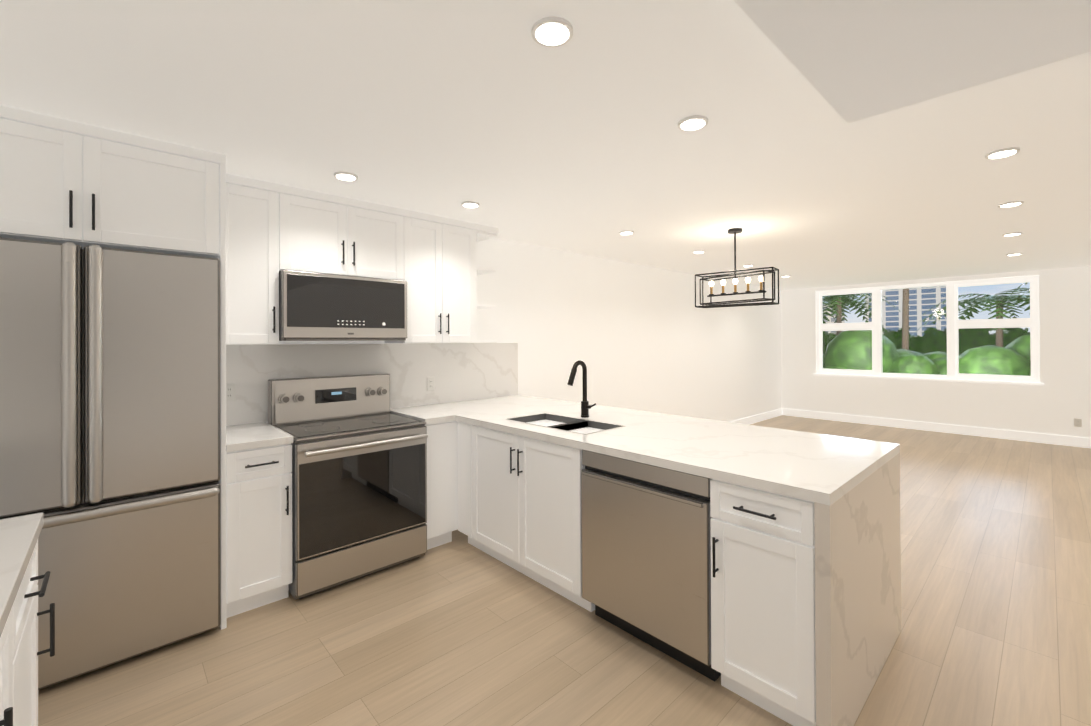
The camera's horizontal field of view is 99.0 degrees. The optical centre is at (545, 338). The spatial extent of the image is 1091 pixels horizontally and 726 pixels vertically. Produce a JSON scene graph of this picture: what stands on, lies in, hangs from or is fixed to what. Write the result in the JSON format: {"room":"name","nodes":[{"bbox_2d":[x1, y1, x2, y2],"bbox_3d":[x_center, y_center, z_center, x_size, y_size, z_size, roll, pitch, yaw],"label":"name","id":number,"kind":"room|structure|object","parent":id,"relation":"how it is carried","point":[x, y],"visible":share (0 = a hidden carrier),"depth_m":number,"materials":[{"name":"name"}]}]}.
{"room":"kitchen","nodes":[
{"label":"kitchen","id":0,"kind":"room"},
{"bbox_2d":[231,238,781,425],"bbox_3d":[0.763,0.274,5.688,10.770,2.460,0.150,0,0,-43],"label":"wall","id":1,"kind":"structure","parent":0,"point":[631,336],"depth_m":5.84,"materials":[{"name":"white paint"}]},
{"bbox_2d":[226,174,293,344],"bbox_3d":[-1.855,-0.459,2.917,0.378,0.988,0.347,0,0,-43],"label":"upper cabinet","id":2,"kind":"object","parent":1,"relation":"attached to","point":[273,230],"depth_m":2.80,"materials":[{"name":"white wood"}]},
{"bbox_2d":[294,187,405,280],"bbox_3d":[-1.462,-0.690,3.284,0.816,0.528,0.347,0,0,-43],"label":"upper cabinet","id":3,"kind":"object","parent":1,"relation":"attached to","point":[333,234],"depth_m":3.16,"materials":[{"name":"white wood"}]},
{"bbox_2d":[279,270,406,340],"bbox_3d":[-1.432,-0.204,3.254,0.812,0.433,0.394,0,0,-43],"label":"over-the-range microwave","id":4,"kind":"object","parent":3,"relation":"attached to","point":[313,306],"visible":0.96,"depth_m":3.06,"materials":[{"name":"metal"}]},
{"bbox_2d":[226,343,517,425],"bbox_3d":[-1.191,0.295,3.757,2.498,0.516,0.013,0,0,-43],"label":"backsplash","id":5,"kind":"structure","parent":1,"relation":"attached to","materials":[{"name":"stone"}]},
{"bbox_2d":[384,210,481,342],"bbox_3d":[-0.940,-0.460,3.767,0.720,0.988,0.347,0,0,-43],"label":"upper cabinet","id":6,"kind":"object","parent":1,"relation":"attached to","point":[442,271],"depth_m":3.65,"materials":[{"name":"white wood"}]},
{"bbox_2d":[731,408,781,424],"bbox_3d":[2.199,1.434,6.897,6.719,0.135,0.015,0,0,-43],"label":"baseboard","id":7,"kind":"structure","parent":1,"relation":"attached to","point":[761,417],"depth_m":8.45,"materials":[{"name":"white"}]},
{"bbox_2d":[0,0,1090,289],"bbox_3d":[2.714,-1.035,3.587,10.770,0.120,5.900,0,0,-43],"label":"ceiling","id":8,"kind":"structure","parent":0,"point":[578,142],"depth_m":2.12,"materials":[{"name":"white paint"}]},
{"bbox_2d":[334,171,357,180],"bbox_3d":[-1.170,-0.952,2.735,0.132,0.014,0.132,0,0,-43],"label":"recessed light","id":9,"kind":"object","parent":8,"relation":"in","point":[344,176],"visible":0.94,"depth_m":2.71,"materials":[{"name":"white plastic"}]},
{"bbox_2d":[461,201,479,207],"bbox_3d":[-0.533,-0.953,3.313,0.132,0.014,0.132,0,0,-43],"label":"recessed light","id":10,"kind":"object","parent":8,"relation":"in","point":[469,204],"visible":0.9,"depth_m":3.29,"materials":[{"name":"white plastic"}]},
{"bbox_2d":[531,16,572,47],"bbox_3d":[0.021,-0.963,1.467,0.132,0.014,0.132,0,0,-43],"label":"recessed light","id":11,"kind":"object","parent":8,"relation":"in","point":[552,31],"visible":0.96,"depth_m":1.45,"materials":[{"name":"white plastic"}]},
{"bbox_2d":[619,230,633,234],"bbox_3d":[0.731,-0.955,4.201,0.132,0.014,0.132,0,0,-43],"label":"recessed light","id":12,"kind":"object","parent":8,"relation":"in","point":[627,232],"visible":1,"depth_m":4.17,"materials":[{"name":"white plastic"}]},
{"bbox_2d":[678,115,707,130],"bbox_3d":[0.660,-0.964,2.088,0.132,0.014,0.132,0,0,-43],"label":"recessed light","id":13,"kind":"object","parent":8,"relation":"in","point":[694,123],"visible":0.96,"depth_m":2.07,"materials":[{"name":"white plastic"}]},
{"bbox_2d":[692,250,704,253],"bbox_3d":[1.685,-0.956,5.128,0.132,0.014,0.132,0,0,-43],"label":"recessed light","id":14,"kind":"object","parent":8,"relation":"in","point":[699,251],"visible":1,"depth_m":5.09,"materials":[{"name":"white plastic"}]},
{"bbox_2d":[695,228,778,307],"bbox_3d":[1.678,-0.629,4.122,0.273,0.676,0.687,0,0,-43],"label":"chandelier","id":15,"kind":"object","parent":8,"relation":"hanging from","point":[735,231],"visible":1,"depth_m":4.10,"materials":[{"name":"black metal"}]},
{"bbox_2d":[985,147,1019,158],"bbox_3d":[2.392,-0.971,2.441,0.132,0.014,0.132,0,0,-43],"label":"recessed light","id":16,"kind":"object","parent":8,"relation":"in","point":[1003,153],"visible":0.98,"depth_m":2.42,"materials":[{"name":"white plastic"}]},
{"bbox_2d":[998,201,1023,207],"bbox_3d":[3.361,-0.972,3.368,0.132,0.014,0.132,0,0,-43],"label":"recessed light","id":17,"kind":"object","parent":8,"relation":"in","point":[1010,204],"visible":1,"depth_m":3.35,"materials":[{"name":"white plastic"}]},
{"bbox_2d":[1003,232,1022,235],"bbox_3d":[4.344,-0.972,4.336,0.132,0.014,0.132,0,0,-43],"label":"recessed light","id":18,"kind":"object","parent":8,"relation":"in","point":[1013,234],"visible":1,"depth_m":4.31,"materials":[{"name":"white plastic"}]},
{"bbox_2d":[1006,253,1021,255],"bbox_3d":[5.402,-0.973,5.373,0.132,0.014,0.132,0,0,-43],"label":"recessed light","id":19,"kind":"object","parent":8,"relation":"in","point":[1012,254],"visible":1,"depth_m":5.34,"materials":[{"name":"white plastic"}]},
{"bbox_2d":[38,415,1090,725],"bbox_3d":[2.726,1.545,3.576,10.770,0.120,5.900,0,0,-43],"label":"floor","id":20,"kind":"structure","parent":0,"point":[996,581],"depth_m":2.26,"materials":[{"name":"brown wood"}]},
{"bbox_2d":[0,513,54,725],"bbox_3d":[-0.391,1.009,-0.263,0.670,0.950,4.170,0,0,-43],"label":"base cabinet","id":21,"kind":"object","parent":20,"relation":"on","point":[19,594],"depth_m":1.23,"materials":[{"name":"wood"}]},
{"bbox_2d":[0,237,220,689],"bbox_3d":[-2.243,0.543,2.274,1.002,1.921,0.697,0,0,-43],"label":"fridge","id":22,"kind":"object","parent":20,"relation":"on","point":[110,413],"visible":1,"depth_m":2.11,"materials":[{"name":"metal"}]},
{"bbox_2d":[0,105,226,629],"bbox_3d":[-2.326,0.275,2.233,1.235,2.458,0.700,0,0,-43],"label":"cabinet","id":23,"kind":"object","parent":20,"relation":"on","point":[75,183],"visible":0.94,"depth_m":2.15,"materials":[{"name":"white wood"}]},
{"bbox_2d":[268,373,427,599],"bbox_3d":[-1.306,0.885,3.119,0.812,1.235,0.729,0,0,-43],"label":"range","id":24,"kind":"object","parent":20,"relation":"on","point":[359,479],"visible":0.98,"depth_m":2.94,"materials":[{"name":"metal"}]},
{"bbox_2d":[226,343,517,617],"bbox_3d":[-0.962,0.769,3.510,2.498,1.468,0.680,0,0,-43],"label":"base cabinet","id":25,"kind":"object","parent":20,"relation":"on","point":[258,514],"depth_m":3.04,"materials":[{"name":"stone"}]},
{"bbox_2d":[226,383,235,401],"bbox_3d":[-2.018,0.341,2.974,0.072,0.116,0.007,0,0,-43],"label":"electrical outlet","id":26,"kind":"object","parent":25,"relation":"attached to","point":[230,391],"visible":0.85,"depth_m":2.98,"materials":[{"name":"plastic"}]},
{"bbox_2d":[427,377,434,390],"bbox_3d":[-0.970,0.380,3.947,0.072,0.116,0.007,0,0,-43],"label":"electrical outlet","id":27,"kind":"object","parent":25,"relation":"attached to","point":[430,383],"visible":1,"depth_m":3.94,"materials":[{"name":"plastic"}]},
{"bbox_2d":[405,416,457,549],"bbox_3d":[-0.953,1.050,3.540,0.264,0.907,0.642,0,0,-43],"label":"base cabinet","id":28,"kind":"object","parent":20,"relation":"on","point":[442,440],"depth_m":3.31,"materials":[{"name":"wood"}]},
{"bbox_2d":[390,408,453,423],"bbox_3d":[-0.958,0.573,3.522,0.239,0.040,0.644,0,0,-43],"label":"countertop","id":29,"kind":"structure","parent":28,"relation":"on","point":[424,414],"depth_m":3.40,"materials":[{"name":"white stone"}]},
{"bbox_2d":[458,424,469,543],"bbox_3d":[-0.625,1.049,3.832,0.600,0.907,0.648,0,0,-43],"label":"filler panel","id":30,"kind":"object","parent":20,"relation":"on","point":[463,429],"depth_m":3.31,"materials":[{"name":"wood"}]},
{"bbox_2d":[470,424,649,611],"bbox_3d":[0.062,1.043,3.077,0.621,0.907,1.026,0,0,-43],"label":"base cabinet","id":31,"kind":"object","parent":20,"relation":"on","point":[525,493],"depth_m":2.81,"materials":[{"name":"wood"}]},
{"bbox_2d":[581,449,720,681],"bbox_3d":[0.654,1.038,2.420,0.620,0.904,0.724,0,0,-43],"label":"dishwasher","id":32,"kind":"object","parent":20,"relation":"on","point":[646,550],"visible":0.65,"depth_m":2.17,"materials":[{"name":"metal"}]},
{"bbox_2d":[710,480,865,725],"bbox_3d":[1.050,1.034,2.014,0.621,0.907,0.390,0,0,-43],"label":"base cabinet","id":33,"kind":"object","parent":20,"relation":"on","point":[805,583],"depth_m":1.77,"materials":[{"name":"wood"}]},
{"bbox_2d":[414,396,899,507],"bbox_3d":[0.357,0.565,3.106,1.121,0.040,3.044,0,0,-43],"label":"countertop","id":34,"kind":"structure","parent":33,"relation":"on","point":[817,468],"depth_m":2.36,"materials":[{"name":"white stone"}]},
{"bbox_2d":[506,412,625,431],"bbox_3d":[0.112,0.650,3.038,0.356,0.212,0.716,0,0,-43],"label":"sink","id":35,"kind":"object","parent":34,"relation":"in","point":[547,419],"depth_m":3.11,"materials":[{"name":"black metal"}]},
{"bbox_2d":[567,364,597,415],"bbox_3d":[0.250,0.356,3.187,0.195,0.380,0.133,0,0,-43],"label":"faucet","id":36,"kind":"object","parent":34,"relation":"on","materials":[{"name":"black metal"}]},
{"bbox_2d":[733,0,1090,123],"bbox_3d":[0.938,-0.881,-0.173,2.750,0.199,2.510,0,0,-43],"label":"ceiling","id":37,"kind":"structure","parent":0,"point":[852,61],"depth_m":1.22,"materials":[{"name":"white paint"}]},
{"bbox_2d":[781,266,1090,437],"bbox_3d":[6.611,0.251,7.195,0.150,2.460,5.600,0,0,-43],"label":"wall","id":38,"kind":"structure","parent":0,"point":[1058,402],"depth_m":7.09,"materials":[{"name":"white paint"}]},
{"bbox_2d":[813,275,1043,385],"bbox_3d":[6.070,-0.117,7.706,0.134,1.570,2.956,0,0,-43],"label":"window unit","id":39,"kind":"structure","parent":38,"relation":"in","point":[954,324],"depth_m":7.35,"materials":[{"name":"white"}]},
{"bbox_2d":[782,408,1090,447],"bbox_3d":[6.561,1.414,7.127,0.015,0.135,5.581,0,0,-43],"label":"baseboard","id":40,"kind":"structure","parent":38,"relation":"attached to","point":[1019,436],"depth_m":7.33,"materials":[{"name":"white"}]},
{"bbox_2d":[1074,418,1081,426],"bbox_3d":[7.272,1.145,6.368,0.007,0.116,0.072,0,0,-43],"label":"electrical outlet","id":41,"kind":"object","parent":38,"relation":"attached to","point":[1077,422],"visible":1,"depth_m":6.37,"materials":[{"name":"plastic"}]},
{"label":"outside","id":42,"kind":"structure","parent":0,"visible":0},
{"bbox_2d":[822,282,1039,354],"bbox_3d":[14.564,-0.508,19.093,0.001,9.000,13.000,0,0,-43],"label":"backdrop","id":43,"kind":"structure","parent":42,"point":[917,339],"depth_m":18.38,"materials":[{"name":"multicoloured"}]},
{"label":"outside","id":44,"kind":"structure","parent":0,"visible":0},
{"bbox_2d":[822,293,899,333],"bbox_3d":[8.905,2.550,14.239,3.736,7.899,3.705,0,0,-43],"label":"palm tree","id":45,"kind":"object","parent":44,"point":[839,310],"depth_m":14.20,"materials":[{"name":"green plant"}]},
{"bbox_2d":[902,288,908,349],"bbox_3d":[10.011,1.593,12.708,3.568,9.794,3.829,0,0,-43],"label":"trunk","id":46,"kind":"object","parent":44,"point":[905,331],"depth_m":12.80,"materials":[{"name":"brown plant"}]},
{"bbox_2d":[823,330,1039,375],"bbox_3d":[8.395,3.097,11.284,3.424,6.784,12.000,0,0,-43],"label":"bush","id":47,"kind":"object","parent":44,"point":[976,356],"depth_m":10.77,"materials":[{"name":"green plant"}]},
{"bbox_2d":[909,288,1029,346],"bbox_3d":[11.646,2.623,11.852,3.906,7.714,4.269,0,0,-43],"label":"palm tree","id":48,"kind":"object","parent":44,"point":[998,299],"depth_m":11.94,"materials":[{"name":"green plant"}]}
]}

